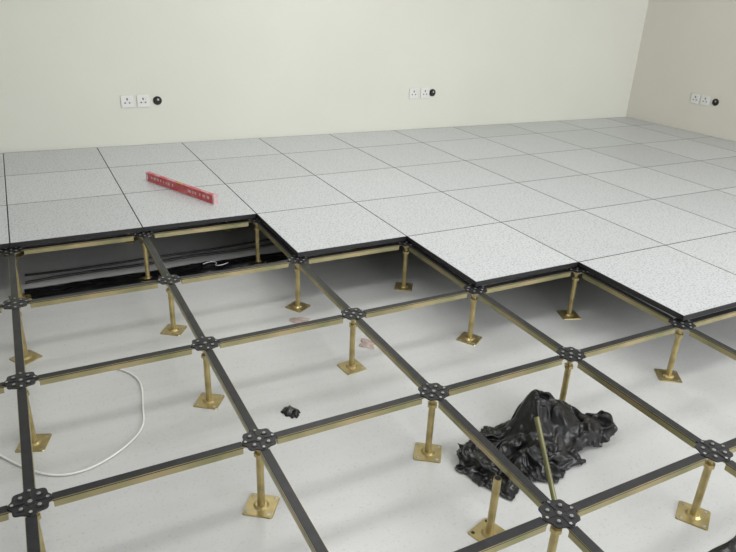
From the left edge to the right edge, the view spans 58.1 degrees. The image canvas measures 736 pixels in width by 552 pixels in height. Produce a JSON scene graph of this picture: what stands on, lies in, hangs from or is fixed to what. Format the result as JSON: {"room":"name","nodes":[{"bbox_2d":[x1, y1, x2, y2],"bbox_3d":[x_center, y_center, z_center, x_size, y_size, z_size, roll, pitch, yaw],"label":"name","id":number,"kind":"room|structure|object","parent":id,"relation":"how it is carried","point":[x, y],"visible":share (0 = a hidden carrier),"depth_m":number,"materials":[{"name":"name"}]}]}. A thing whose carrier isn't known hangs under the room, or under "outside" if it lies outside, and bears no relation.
{"room":"server room","nodes":[
{"label":"server room","id":0,"kind":"room"},
{"bbox_2d":[5,168,122,204],"bbox_3d":[-1.820,-0.531,3.951,0.598,0.029,0.598,-10,27,-26],"label":"floor panel","id":1,"kind":"object","parent":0,"point":[51,186],"visible":0.8,"depth_m":3.92,"materials":[{"name":"white laminate"}]},
{"bbox_2d":[97,143,198,167],"bbox_3d":[-1.558,-0.850,4.684,0.598,0.029,0.578,-10,27,-26],"label":"floor panel","id":2,"kind":"object","parent":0,"point":[133,155],"visible":0.8,"depth_m":4.65,"materials":[{"name":"white laminate"}]},
{"bbox_2d":[109,160,224,193],"bbox_3d":[-1.287,-0.624,4.211,0.598,0.029,0.598,-10,27,-26],"label":"floor panel","id":3,"kind":"object","parent":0,"point":[130,179],"visible":0.73,"depth_m":4.21,"materials":[{"name":"white laminate"}]},
{"bbox_2d":[124,184,256,231],"bbox_3d":[-1.012,-0.394,3.730,0.598,0.029,0.598,-10,27,-26],"label":"floor panel","id":4,"kind":"object","parent":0,"point":[160,209],"visible":0.9,"depth_m":3.65,"materials":[{"name":"white laminate"}]},
{"bbox_2d":[146,171,217,203],"bbox_3d":[-1.107,-0.524,3.906,0.650,0.055,0.028,21,30,34],"label":"spirit level","id":5,"kind":"object","parent":4,"relation":"on","point":[169,183],"visible":1,"depth_m":3.88,"materials":[{"name":"red paint"}]},
{"bbox_2d":[183,138,281,160],"bbox_3d":[-1.019,-0.939,4.934,0.598,0.029,0.553,-10,27,-26],"label":"floor panel","id":6,"kind":"object","parent":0,"point":[220,149],"visible":0.73,"depth_m":4.91,"materials":[{"name":"white laminate"}]},
{"bbox_2d":[201,154,313,183],"bbox_3d":[-0.754,-0.718,4.471,0.598,0.029,0.598,-10,27,-26],"label":"floor panel","id":7,"kind":"object","parent":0,"point":[276,166],"visible":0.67,"depth_m":4.44,"materials":[{"name":"white laminate"}]},
{"bbox_2d":[226,175,353,216],"bbox_3d":[-0.479,-0.488,3.990,0.598,0.029,0.598,-10,27,-26],"label":"floor panel","id":8,"kind":"object","parent":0,"point":[273,195],"visible":0.77,"depth_m":3.96,"materials":[{"name":"white laminate"}]},
{"bbox_2d":[259,134,354,153],"bbox_3d":[-0.481,-1.027,5.184,0.598,0.029,0.528,-10,27,-26],"label":"floor panel","id":9,"kind":"object","parent":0,"point":[306,143],"visible":0.67,"depth_m":5.16,"materials":[{"name":"white laminate"}]},
{"bbox_2d":[0,0,648,154],"bbox_3d":[-0.953,-2.092,4.870,8.237,2.702,0.206,-9,27,-24],"label":"wall","id":10,"kind":"structure","parent":0,"point":[218,69],"depth_m":5.17,"materials":[{"name":"beige paint"}]},
{"bbox_2d":[283,148,393,174],"bbox_3d":[-0.222,-0.811,4.731,0.598,0.029,0.598,-10,27,-26],"label":"floor panel","id":11,"kind":"object","parent":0,"point":[350,159],"visible":0.73,"depth_m":4.70,"materials":[{"name":"white laminate"}]},
{"bbox_2d":[0,219,735,551],"bbox_3d":[0.807,0.573,2.613,8.960,0.150,8.000,-10,27,-26],"label":"floor","id":12,"kind":"structure","parent":0,"point":[361,486],"depth_m":2.52,"materials":[{"name":"concrete"}]},
{"bbox_2d":[0,246,31,299],"bbox_3d":[-1.679,-0.009,3.158,0.107,0.257,0.107,-10,27,-26],"label":"pedestal","id":13,"kind":"object","parent":12,"relation":"on","point":[14,250],"depth_m":3.13,"materials":[{"name":"gold metal"}]},
{"bbox_2d":[0,205,9,248],"bbox_3d":[-2.077,-0.208,3.210,0.598,0.029,0.598,-10,27,-26],"label":"floor panel","id":14,"kind":"object","parent":13,"relation":"on","point":[4,224],"visible":1,"depth_m":3.26,"materials":[{"name":"white laminate"}]},
{"bbox_2d":[22,234,134,254],"bbox_3d":[-1.408,-0.156,3.243,0.536,0.026,0.029,-10,27,-26],"label":"stringer","id":15,"kind":"object","parent":13,"relation":"attached to","point":[125,238],"visible":1,"depth_m":3.23,"materials":[{"name":"yellow metal"}]},
{"bbox_2d":[7,194,142,247],"bbox_3d":[-1.544,-0.301,3.470,0.598,0.029,0.598,-10,27,-26],"label":"floor panel","id":16,"kind":"object","parent":15,"relation":"on","point":[35,223],"visible":1,"depth_m":3.41,"materials":[{"name":"white laminate"}]},
{"bbox_2d":[0,297,42,364],"bbox_3d":[-1.404,0.221,2.677,0.102,0.257,0.102,19,29,32],"label":"pedestal","id":17,"kind":"object","parent":12,"relation":"on","point":[30,356],"depth_m":2.66,"materials":[{"name":"gold metal"}]},
{"bbox_2d":[8,254,18,298],"bbox_3d":[-1.537,0.006,2.873,0.029,0.026,0.536,-10,27,-26],"label":"stringer","id":18,"kind":"object","parent":17,"relation":"attached to","point":[14,292],"visible":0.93,"depth_m":2.85,"materials":[{"name":"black metal"}]},
{"bbox_2d":[28,280,159,307],"bbox_3d":[-1.133,0.074,2.762,0.536,0.026,0.029,-10,27,-26],"label":"stringer","id":19,"kind":"object","parent":17,"relation":"attached to","point":[78,296],"visible":1,"depth_m":2.75,"materials":[{"name":"yellow metal"}]},
{"bbox_2d":[3,372,51,452],"bbox_3d":[-1.129,0.451,2.196,0.101,0.257,0.101,0,24,-7],"label":"pedestal","id":20,"kind":"object","parent":12,"relation":"on","point":[21,380],"depth_m":2.18,"materials":[{"name":"gold metal"}]},
{"bbox_2d":[12,308,25,373],"bbox_3d":[-1.262,0.235,2.391,0.029,0.026,0.536,-10,27,-26],"label":"stringer","id":21,"kind":"object","parent":20,"relation":"attached to","point":[16,316],"visible":0.93,"depth_m":2.36,"materials":[{"name":"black metal"}]},
{"bbox_2d":[17,388,35,491],"bbox_3d":[-0.987,0.465,1.910,0.029,0.026,0.536,-10,27,-26],"label":"stringer","id":22,"kind":"object","parent":20,"relation":"attached to","point":[27,463],"visible":0.93,"depth_m":1.87,"materials":[{"name":"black metal"}]},
{"bbox_2d":[36,345,193,385],"bbox_3d":[-0.858,0.304,2.281,0.536,0.026,0.029,-10,27,-26],"label":"stringer","id":23,"kind":"object","parent":20,"relation":"attached to","point":[102,367],"visible":1,"depth_m":2.26,"materials":[{"name":"yellow metal"}]},
{"bbox_2d":[6,488,52,551],"bbox_3d":[-0.854,0.680,1.715,0.103,0.257,0.103,3,24,1],"label":"pedestal","id":24,"kind":"object","parent":12,"relation":"on","point":[32,501],"depth_m":1.66,"materials":[{"name":"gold metal"}]},
{"bbox_2d":[25,514,41,551],"bbox_3d":[-0.712,0.695,1.429,0.029,0.026,0.536,-10,27,-26],"label":"stringer","id":25,"kind":"object","parent":24,"relation":"attached to","point":[33,542],"visible":1,"depth_m":1.57,"materials":[{"name":"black metal"}]},
{"bbox_2d":[50,442,245,506],"bbox_3d":[-0.583,0.533,1.800,0.536,0.026,0.029,-10,27,-26],"label":"stringer","id":26,"kind":"object","parent":24,"relation":"attached to","point":[76,493],"visible":1,"depth_m":1.78,"materials":[{"name":"yellow metal"}]},
{"bbox_2d":[0,369,144,475],"bbox_3d":[-1.019,0.502,2.394,0.448,0.007,0.641,2,24,-1],"label":"cable","id":27,"kind":"object","parent":12,"relation":"on","point":[126,371],"visible":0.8,"depth_m":2.20,"materials":[{"name":"white plastic"}]},
{"bbox_2d":[133,231,158,281],"bbox_3d":[-1.147,-0.102,3.418,0.103,0.257,0.103,3,24,1],"label":"pedestal","id":28,"kind":"object","parent":12,"relation":"on","point":[140,235],"depth_m":3.40,"materials":[{"name":"gold metal"}]},
{"bbox_2d":[153,220,250,237],"bbox_3d":[-0.876,-0.249,3.503,0.536,0.026,0.029,-10,27,-26],"label":"stringer","id":29,"kind":"object","parent":28,"relation":"attached to","point":[157,234],"visible":1,"depth_m":3.49,"materials":[{"name":"yellow metal"}]},
{"bbox_2d":[25,239,269,275],"bbox_3d":[-1.127,-0.121,3.752,1.472,0.011,0.040,-11,28,-27],"label":"cable","id":30,"kind":"object","parent":12,"relation":"on","point":[252,242],"visible":0.87,"depth_m":3.66,"materials":[{"name":"rubber"}]},
{"bbox_2d":[25,243,274,283],"bbox_3d":[-1.091,-0.091,3.690,1.473,0.013,0.037,-11,28,-27],"label":"cable","id":31,"kind":"object","parent":12,"relation":"on","point":[271,244],"visible":0.88,"depth_m":3.59,"materials":[{"name":"rubber"}]},
{"bbox_2d":[24,252,287,298],"bbox_3d":[-1.068,-0.024,3.539,1.381,0.020,0.159,-10,27,-26],"label":"plastic sheet","id":32,"kind":"object","parent":12,"relation":"on","point":[194,268],"visible":0.88,"depth_m":3.48,"materials":[{"name":"black plastic"}]},
{"bbox_2d":[157,274,186,335],"bbox_3d":[-0.871,0.128,2.937,0.103,0.257,0.103,3,24,1],"label":"pedestal","id":33,"kind":"object","parent":12,"relation":"on","point":[172,329],"depth_m":2.94,"materials":[{"name":"gold metal"}]},
{"bbox_2d":[143,237,169,275],"bbox_3d":[-1.004,-0.088,3.132,0.029,0.026,0.536,-10,27,-26],"label":"stringer","id":34,"kind":"object","parent":33,"relation":"attached to","point":[153,253],"visible":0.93,"depth_m":3.11,"materials":[{"name":"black metal"}]},
{"bbox_2d":[168,284,204,338],"bbox_3d":[-0.729,0.142,2.651,0.029,0.026,0.536,-10,27,-26],"label":"stringer","id":35,"kind":"object","parent":33,"relation":"attached to","point":[191,321],"visible":0.93,"depth_m":2.62,"materials":[{"name":"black metal"}]},
{"bbox_2d":[180,260,289,283],"bbox_3d":[-0.601,-0.019,3.022,0.536,0.026,0.029,-10,27,-26],"label":"stringer","id":36,"kind":"object","parent":33,"relation":"attached to","point":[280,264],"visible":1,"depth_m":3.01,"materials":[{"name":"yellow metal"}]},
{"bbox_2d":[191,336,224,409],"bbox_3d":[-0.596,0.357,2.456,0.103,0.257,0.103,3,24,1],"label":"pedestal","id":37,"kind":"object","parent":12,"relation":"on","point":[207,400],"depth_m":2.46,"materials":[{"name":"gold metal"}]},
{"bbox_2d":[205,349,257,432],"bbox_3d":[-0.454,0.372,2.170,0.029,0.026,0.536,-10,27,-26],"label":"stringer","id":38,"kind":"object","parent":37,"relation":"attached to","point":[248,423],"visible":0.93,"depth_m":2.14,"materials":[{"name":"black metal"}]},
{"bbox_2d":[218,315,344,347],"bbox_3d":[-0.325,0.210,2.541,0.536,0.026,0.029,-10,27,-26],"label":"stringer","id":39,"kind":"object","parent":37,"relation":"attached to","point":[338,319],"visible":0.99,"depth_m":2.52,"materials":[{"name":"yellow metal"}]},
{"bbox_2d":[241,428,279,518],"bbox_3d":[-0.321,0.587,1.975,0.103,0.257,0.103,3,24,1],"label":"pedestal","id":40,"kind":"object","parent":12,"relation":"on","point":[260,505],"depth_m":1.97,"materials":[{"name":"gold metal"}]},
{"bbox_2d":[260,449,328,551],"bbox_3d":[-0.179,0.602,1.689,0.029,0.026,0.536,-10,27,-26],"label":"stringer","id":41,"kind":"object","parent":40,"relation":"attached to","point":[309,532],"visible":1,"depth_m":1.70,"materials":[{"name":"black metal"}]},
{"bbox_2d":[274,393,423,443],"bbox_3d":[-0.050,0.440,2.059,0.536,0.026,0.029,-10,27,-26],"label":"stringer","id":42,"kind":"object","parent":40,"relation":"attached to","point":[304,430],"visible":0.97,"depth_m":2.04,"materials":[{"name":"yellow metal"}]},
{"bbox_2d":[285,255,309,312],"bbox_3d":[-0.339,0.034,3.197,0.102,0.257,0.102,19,29,32],"label":"pedestal","id":43,"kind":"object","parent":12,"relation":"on","point":[297,306],"depth_m":3.19,"materials":[{"name":"gold metal"}]},
{"bbox_2d":[257,223,294,256],"bbox_3d":[-0.472,-0.181,3.392,0.029,0.026,0.536,-10,27,-26],"label":"stringer","id":44,"kind":"object","parent":43,"relation":"attached to","point":[261,226],"visible":0.78,"depth_m":3.37,"materials":[{"name":"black metal"}]},
{"bbox_2d":[257,202,406,256],"bbox_3d":[-0.204,-0.258,3.509,0.598,0.029,0.598,-10,27,-26],"label":"floor panel","id":45,"kind":"object","parent":44,"relation":"on","point":[345,226],"visible":1,"depth_m":3.45,"materials":[{"name":"white tile"}]},
{"bbox_2d":[299,263,350,310],"bbox_3d":[-0.197,0.049,2.911,0.029,0.026,0.536,-10,27,-26],"label":"stringer","id":46,"kind":"object","parent":43,"relation":"attached to","point":[304,268],"visible":0.92,"depth_m":2.89,"materials":[{"name":"yellow metal"}]},
{"bbox_2d":[307,243,400,263],"bbox_3d":[-0.068,-0.113,3.282,0.536,0.026,0.029,-10,27,-26],"label":"stringer","id":47,"kind":"object","parent":43,"relation":"attached to","point":[390,247],"visible":0.96,"depth_m":3.27,"materials":[{"name":"yellow metal"}]},
{"bbox_2d":[337,308,365,374],"bbox_3d":[-0.064,0.264,2.716,0.107,0.257,0.107,-10,27,-26],"label":"pedestal","id":48,"kind":"object","parent":12,"relation":"on","point":[352,366],"depth_m":2.71,"materials":[{"name":"gold metal"}]},
{"bbox_2d":[356,319,427,387],"bbox_3d":[0.078,0.279,2.430,0.029,0.026,0.536,-10,27,-26],"label":"stringer","id":49,"kind":"object","parent":48,"relation":"attached to","point":[402,364],"visible":0.92,"depth_m":2.40,"materials":[{"name":"yellow metal"}]},
{"bbox_2d":[364,290,467,317],"bbox_3d":[0.207,0.117,2.801,0.536,0.026,0.029,-10,27,-26],"label":"stringer","id":50,"kind":"object","parent":48,"relation":"attached to","point":[422,302],"visible":0.96,"depth_m":2.79,"materials":[{"name":"yellow metal"}]},
{"bbox_2d":[394,241,413,290],"bbox_3d":[0.194,-0.059,3.457,0.103,0.257,0.103,3,24,1],"label":"pedestal","id":51,"kind":"object","parent":12,"relation":"on","point":[403,286],"depth_m":3.46,"materials":[{"name":"gold metal"}]},
{"bbox_2d":[409,246,469,288],"bbox_3d":[0.336,-0.045,3.171,0.029,0.026,0.536,-10,27,-26],"label":"stringer","id":52,"kind":"object","parent":51,"relation":"attached to","point":[458,280],"visible":0.92,"depth_m":3.15,"materials":[{"name":"yellow metal"}]},
{"bbox_2d":[413,383,449,462],"bbox_3d":[0.211,0.494,2.235,0.103,0.257,0.103,3,24,1],"label":"pedestal","id":53,"kind":"object","parent":12,"relation":"on","point":[427,451],"depth_m":2.23,"materials":[{"name":"gold metal"}]},
{"bbox_2d":[445,355,564,395],"bbox_3d":[0.482,0.347,2.319,0.536,0.026,0.029,-10,27,-26],"label":"stringer","id":54,"kind":"object","parent":53,"relation":"attached to","point":[467,385],"visible":0.95,"depth_m":2.30,"materials":[{"name":"yellow metal"}]},
{"bbox_2d":[456,284,486,345],"bbox_3d":[0.469,0.171,2.976,0.102,0.257,0.102,19,29,32],"label":"pedestal","id":55,"kind":"object","parent":12,"relation":"on","point":[468,337],"depth_m":2.97,"materials":[{"name":"gold metal"}]},
{"bbox_2d":[479,293,562,353],"bbox_3d":[0.611,0.185,2.690,0.029,0.026,0.536,-10,27,-26],"label":"stringer","id":56,"kind":"object","parent":55,"relation":"attached to","point":[531,330],"visible":0.96,"depth_m":2.66,"materials":[{"name":"yellow metal"}]},
{"bbox_2d":[484,269,570,293],"bbox_3d":[0.740,0.024,3.061,0.536,0.026,0.029,-10,27,-26],"label":"stringer","id":57,"kind":"object","parent":55,"relation":"attached to","point":[491,288],"visible":0.95,"depth_m":3.04,"materials":[{"name":"yellow metal"}]},
{"bbox_2d":[468,475,505,540],"bbox_3d":[0.363,0.668,1.918,0.094,0.212,0.094,-20,33,-41],"label":"pedestal base","id":58,"kind":"object","parent":12,"relation":"on","point":[486,528],"visible":0.71,"depth_m":1.94,"materials":[{"name":"gold metal"}]},
{"bbox_2d":[454,389,617,500],"bbox_3d":[0.594,0.516,2.312,0.654,0.176,0.348,-16,30,-35],"label":"plastic bag","id":59,"kind":"object","parent":12,"relation":"on","point":[566,430],"visible":0.91,"depth_m":2.28,"materials":[{"name":"black plastic"}]},
{"bbox_2d":[534,417,556,499],"bbox_3d":[0.567,0.591,2.107,0.017,0.221,0.202,-4,25,-15],"label":"tube","id":60,"kind":"object","parent":12,"relation":"on","point":[537,419],"visible":0.82,"depth_m":2.10,"materials":[{"name":"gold metal"}]},
{"bbox_2d":[538,499,580,551],"bbox_3d":[0.487,0.723,1.754,0.101,0.257,0.101,0,24,-7],"label":"pedestal","id":61,"kind":"object","parent":12,"relation":"on","point":[559,514],"depth_m":1.71,"materials":[{"name":"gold metal"}]},
{"bbox_2d":[438,399,549,506],"bbox_3d":[0.354,0.508,1.949,0.029,0.026,0.536,-10,27,-26],"label":"stringer","id":62,"kind":"object","parent":61,"relation":"attached to","point":[508,468],"visible":0.92,"depth_m":1.91,"materials":[{"name":"yellow metal"}]},
{"bbox_2d":[570,453,706,516],"bbox_3d":[0.757,0.577,1.838,0.536,0.026,0.029,-10,27,-26],"label":"stringer","id":63,"kind":"object","parent":61,"relation":"attached to","point":[587,505],"visible":0.93,"depth_m":1.82,"materials":[{"name":"yellow metal"}]},
{"bbox_2d":[556,347,585,404],"bbox_3d":[0.744,0.400,2.495,0.103,0.257,0.103,3,24,1],"label":"pedestal","id":64,"kind":"object","parent":12,"relation":"on","point":[570,354],"depth_m":2.46,"materials":[{"name":"gold metal"}]},
{"bbox_2d":[579,325,676,357],"bbox_3d":[1.015,0.253,2.579,0.536,0.026,0.029,-10,27,-26],"label":"stringer","id":65,"kind":"object","parent":64,"relation":"attached to","point":[601,348],"visible":0.93,"depth_m":2.56,"materials":[{"name":"yellow metal"}]},
{"bbox_2d":[577,360,701,447],"bbox_3d":[0.886,0.415,2.209,0.029,0.026,0.536,-10,27,-26],"label":"stringer","id":66,"kind":"object","parent":64,"relation":"attached to","point":[629,397],"visible":0.96,"depth_m":2.18,"materials":[{"name":"yellow metal"}]},
{"bbox_2d":[556,266,586,319],"bbox_3d":[1.002,0.077,3.236,0.101,0.257,0.101,0,24,-7],"label":"pedestal","id":67,"kind":"object","parent":12,"relation":"on","point":[569,314],"depth_m":3.24,"materials":[{"name":"gold metal"}]},
{"bbox_2d":[581,272,672,323],"bbox_3d":[1.144,0.092,2.950,0.029,0.026,0.536,-10,27,-26],"label":"stringer","id":68,"kind":"object","parent":67,"relation":"attached to","point":[643,306],"visible":0.96,"depth_m":2.92,"materials":[{"name":"yellow metal"}]},
{"bbox_2d":[578,245,735,320],"bbox_3d":[1.411,0.015,3.066,0.598,0.029,0.598,-10,27,-26],"label":"floor panel","id":69,"kind":"object","parent":68,"relation":"on","point":[683,286],"visible":1,"depth_m":3.02,"materials":[{"name":"white laminate"}]},
{"bbox_2d":[654,318,695,382],"bbox_3d":[1.277,0.307,2.755,0.103,0.257,0.103,3,24,1],"label":"pedestal","id":70,"kind":"object","parent":12,"relation":"on","point":[669,375],"depth_m":2.75,"materials":[{"name":"gold metal"}]},
{"bbox_2d":[689,329,735,359],"bbox_3d":[1.419,0.322,2.469,0.029,0.026,0.536,-10,27,-26],"label":"stringer","id":71,"kind":"object","parent":70,"relation":"attached to","point":[711,342],"visible":1,"depth_m":2.58,"materials":[{"name":"yellow metal"}]},
{"bbox_2d":[690,307,735,326],"bbox_3d":[1.548,0.160,2.839,0.536,0.026,0.029,-10,27,-26],"label":"stringer","id":72,"kind":"object","parent":70,"relation":"attached to","point":[731,312],"visible":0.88,"depth_m":2.78,"materials":[{"name":"yellow metal"}]},
{"bbox_2d":[675,440,732,530],"bbox_3d":[1.019,0.630,2.014,0.102,0.257,0.102,19,29,32],"label":"pedestal","id":73,"kind":"object","parent":12,"relation":"on","point":[692,514],"depth_m":2.01,"materials":[{"name":"gold metal"}]},
{"bbox_3d":[-0.046,0.817,1.494,0.126,0.257,0.126,-10,27,-26],"label":"floor","id":74,"kind":"structure","parent":12,"relation":"on","visible":0},
{"bbox_2d":[454,517,548,551],"bbox_3d":[0.225,0.670,1.578,0.536,0.026,0.029,-10,27,-26],"label":"stringer","id":75,"kind":"object","parent":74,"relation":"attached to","point":[502,540],"visible":1,"depth_m":1.63,"materials":[{"name":"yellow metal"}]},
{"bbox_3d":[-1.697,-0.562,4.381,0.126,0.257,0.126,-10,27,-26],"label":"floor","id":76,"kind":"structure","parent":12,"relation":"on","visible":0},
{"bbox_2d":[3,148,107,175],"bbox_3d":[-2.095,-0.760,4.432,0.598,0.029,0.598,-10,27,-26],"label":"floor panel","id":77,"kind":"object","parent":76,"relation":"on","point":[32,162],"visible":0.83,"depth_m":4.40,"materials":[{"name":"white laminate"}]},
{"bbox_3d":[0.762,0.953,1.272,0.124,0.257,0.124,-10,27,-26],"label":"floor","id":78,"kind":"structure","parent":12,"relation":"on","visible":0},
{"bbox_2d":[567,526,603,551],"bbox_3d":[0.629,0.738,1.468,0.029,0.026,0.536,-10,27,-26],"label":"stringer","id":79,"kind":"object","parent":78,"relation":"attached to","point":[576,534],"visible":1,"depth_m":1.63,"materials":[{"name":"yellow metal"}]},
{"bbox_3d":[2.839,-1.079,5.979,0.126,0.257,0.126,-10,27,-26],"label":"floor","id":80,"kind":"structure","parent":12,"relation":"on","visible":0},
{"bbox_2d":[688,137,735,151],"bbox_3d":[3.152,-1.124,5.762,0.378,0.029,0.598,-10,27,-26],"label":"floor panel","id":81,"kind":"object","parent":80,"relation":"on","point":[722,143],"visible":0.81,"depth_m":5.83,"materials":[{"name":"white laminate"}]},
{"bbox_3d":[2.564,-1.309,6.460,0.126,0.257,0.126,-10,27,-26],"label":"floor","id":82,"kind":"structure","parent":12,"relation":"on","visible":0},
{"bbox_2d":[635,124,711,138],"bbox_3d":[2.859,-1.351,6.234,0.338,0.029,0.598,-10,27,-26],"label":"floor panel","id":83,"kind":"object","parent":82,"relation":"on","point":[655,127],"visible":0.67,"depth_m":6.20,"materials":[{"name":"white laminate"}]},
{"bbox_2d":[330,130,421,147],"bbox_3d":[0.058,-1.116,5.434,0.598,0.029,0.502,-10,27,-26],"label":"floor panel","id":84,"kind":"object","parent":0,"point":[375,138],"visible":0.7,"depth_m":5.41,"materials":[{"name":"white laminate"}]},
{"bbox_2d":[315,168,440,201],"bbox_3d":[0.053,-0.581,4.250,0.598,0.029,0.598,-10,27,-26],"label":"floor panel","id":85,"kind":"object","parent":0,"point":[365,185],"visible":0.73,"depth_m":4.22,"materials":[{"name":"white laminate"}]},
{"bbox_2d":[357,143,464,166],"bbox_3d":[0.311,-0.904,4.991,0.598,0.029,0.598,-10,27,-26],"label":"floor panel","id":86,"kind":"object","parent":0,"point":[400,155],"visible":0.73,"depth_m":4.96,"materials":[{"name":"white laminate"}]},
{"bbox_2d":[356,192,499,235],"bbox_3d":[0.329,-0.351,3.769,0.598,0.029,0.598,-10,27,-26],"label":"floor panel","id":87,"kind":"object","parent":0,"point":[411,215],"visible":0.77,"depth_m":3.74,"materials":[{"name":"white laminate"}]},
{"bbox_2d":[394,127,481,142],"bbox_3d":[0.596,-1.204,5.683,0.598,0.029,0.476,-10,27,-26],"label":"floor panel","id":88,"kind":"object","parent":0,"point":[444,133],"visible":0.73,"depth_m":5.66,"materials":[{"name":"white laminate"}]},
{"bbox_2d":[394,161,516,191],"bbox_3d":[0.586,-0.674,4.510,0.598,0.029,0.598,-10,27,-26],"label":"floor panel","id":89,"kind":"object","parent":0,"point":[448,176],"visible":0.73,"depth_m":4.48,"materials":[{"name":"white laminate"}]},
{"bbox_2d":[423,138,527,160],"bbox_3d":[0.844,-0.998,5.251,0.598,0.029,0.598,-10,27,-26],"label":"floor panel","id":90,"kind":"object","parent":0,"point":[475,148],"visible":0.73,"depth_m":5.22,"materials":[{"name":"white laminate"}]},
{"bbox_2d":[407,222,577,286],"bbox_3d":[0.604,-0.122,3.287,0.598,0.029,0.598,-10,27,-26],"label":"floor panel","id":91,"kind":"object","parent":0,"point":[486,254],"visible":1,"depth_m":3.23,"materials":[{"name":"white laminate"}]},
{"bbox_2d":[454,124,534,137],"bbox_3d":[1.135,-1.293,5.933,0.598,0.029,0.451,-10,27,-26],"label":"floor panel","id":92,"kind":"object","parent":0,"point":[495,130],"visible":0.73,"depth_m":5.91,"materials":[{"name":"white laminate"}]},
{"bbox_2d":[443,183,580,221],"bbox_3d":[0.861,-0.445,4.029,0.598,0.029,0.598,-10,27,-26],"label":"floor panel","id":93,"kind":"object","parent":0,"point":[512,201],"visible":0.73,"depth_m":4.00,"materials":[{"name":"white laminate"}]},
{"bbox_2d":[466,154,584,182],"bbox_3d":[1.119,-0.768,4.770,0.598,0.029,0.598,-10,27,-26],"label":"floor panel","id":94,"kind":"object","parent":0,"point":[520,168],"visible":0.7,"depth_m":4.74,"materials":[{"name":"white laminate"}]},
{"bbox_2d":[485,133,585,153],"bbox_3d":[1.376,-1.091,5.511,0.598,0.029,0.598,-10,27,-26],"label":"floor panel","id":95,"kind":"object","parent":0,"point":[536,143],"visible":0.7,"depth_m":5.49,"materials":[{"name":"white laminate"}]},
{"bbox_2d":[510,121,584,132],"bbox_3d":[1.673,-1.381,6.183,0.598,0.029,0.426,-10,27,-26],"label":"floor panel","id":96,"kind":"object","parent":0,"point":[548,126],"visible":0.73,"depth_m":6.16,"materials":[{"name":"white laminate"}]},
{"bbox_2d":[501,210,663,263],"bbox_3d":[1.136,-0.215,3.547,0.598,0.029,0.598,-10,27,-26],"label":"floor panel","id":97,"kind":"object","parent":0,"point":[580,235],"visible":0.77,"depth_m":3.51,"materials":[{"name":"white tile"}]},
{"bbox_2d":[518,175,651,209],"bbox_3d":[1.394,-0.538,4.288,0.598,0.029,0.598,-10,27,-26],"label":"floor panel","id":98,"kind":"object","parent":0,"point":[583,192],"visible":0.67,"depth_m":4.26,"materials":[{"name":"white laminate"}]},
{"bbox_2d":[529,149,643,173],"bbox_3d":[1.651,-0.861,5.030,0.598,0.029,0.598,-10,27,-26],"label":"floor panel","id":99,"kind":"object","parent":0,"point":[584,161],"visible":0.7,"depth_m":5.00,"materials":[{"name":"white laminate"}]},
{"bbox_2d":[538,129,637,148],"bbox_3d":[1.909,-1.184,5.771,0.598,0.029,0.598,-10,27,-26],"label":"floor panel","id":100,"kind":"object","parent":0,"point":[586,138],"visible":0.7,"depth_m":5.75,"materials":[{"name":"white laminate"}]},
{"bbox_2d":[561,118,633,128],"bbox_3d":[2.212,-1.470,6.433,0.598,0.029,0.400,-10,27,-26],"label":"floor panel","id":101,"kind":"object","parent":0,"point":[600,122],"visible":0.7,"depth_m":6.41,"materials":[{"name":"white laminate"}]},
{"bbox_2d":[589,126,684,143],"bbox_3d":[2.442,-1.278,6.031,0.598,0.029,0.598,-10,27,-26],"label":"floor panel","id":102,"kind":"object","parent":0,"point":[636,134],"visible":0.73,"depth_m":6.01,"materials":[{"name":"white laminate"}]},
{"bbox_2d":[589,144,697,166],"bbox_3d":[2.184,-0.955,5.290,0.598,0.029,0.598,-10,27,-26],"label":"floor panel","id":103,"kind":"object","parent":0,"point":[638,154],"visible":0.67,"depth_m":5.26,"materials":[{"name":"white laminate"}]},
{"bbox_2d":[585,167,714,198],"bbox_3d":[1.927,-0.631,4.548,0.598,0.029,0.598,-10,27,-26],"label":"floor panel","id":104,"kind":"object","parent":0,"point":[647,182],"visible":0.7,"depth_m":4.52,"materials":[{"name":"white laminate"}]},
{"bbox_2d":[583,199,735,244],"bbox_3d":[1.669,-0.308,3.807,0.598,0.029,0.598,-10,27,-26],"label":"floor panel","id":105,"kind":"object","parent":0,"point":[663,223],"visible":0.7,"depth_m":3.78,"materials":[{"name":"white laminate"}]},
{"bbox_2d":[626,0,735,141],"bbox_3d":[4.639,-1.287,3.647,0.200,2.702,7.198,-12,28,-29],"label":"wall","id":106,"kind":"structure","parent":0,"point":[687,47],"depth_m":6.14,"materials":[{"name":"paint"}]},
{"bbox_2d":[641,139,735,160],"bbox_3d":[2.717,-1.048,5.550,0.598,0.029,0.598,-10,27,-26],"label":"floor panel","id":107,"kind":"object","parent":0,"point":[691,149],"visible":0.69,"depth_m":5.53,"materials":[{"name":"white laminate"}]},
{"bbox_2d":[646,161,735,189],"bbox_3d":[2.459,-0.725,4.808,0.598,0.029,0.598,-10,27,-26],"label":"floor panel","id":108,"kind":"object","parent":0,"point":[715,177],"visible":0.78,"depth_m":4.81,"materials":[{"name":"white laminate"}]},
{"bbox_2d":[654,190,735,228],"bbox_3d":[2.202,-0.402,4.067,0.598,0.029,0.598,-10,27,-26],"label":"floor panel","id":109,"kind":"object","parent":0,"point":[714,205],"visible":0.81,"depth_m":4.11,"materials":[{"name":"white tile"}]},
{"bbox_2d":[666,231,735,274],"bbox_3d":[1.944,-0.079,3.326,0.598,0.029,0.598,-10,27,-26],"label":"floor panel","id":110,"kind":"object","parent":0,"point":[719,251],"visible":0.7,"depth_m":3.40,"materials":[{"name":"white laminate"}]},
{"bbox_2d":[702,157,735,170],"bbox_3d":[2.992,-0.818,5.068,0.598,0.029,0.598,-10,27,-26],"label":"floor panel","id":111,"kind":"object","parent":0,"point":[729,162],"visible":0.6,"depth_m":5.15,"materials":[{"name":"white laminate"}]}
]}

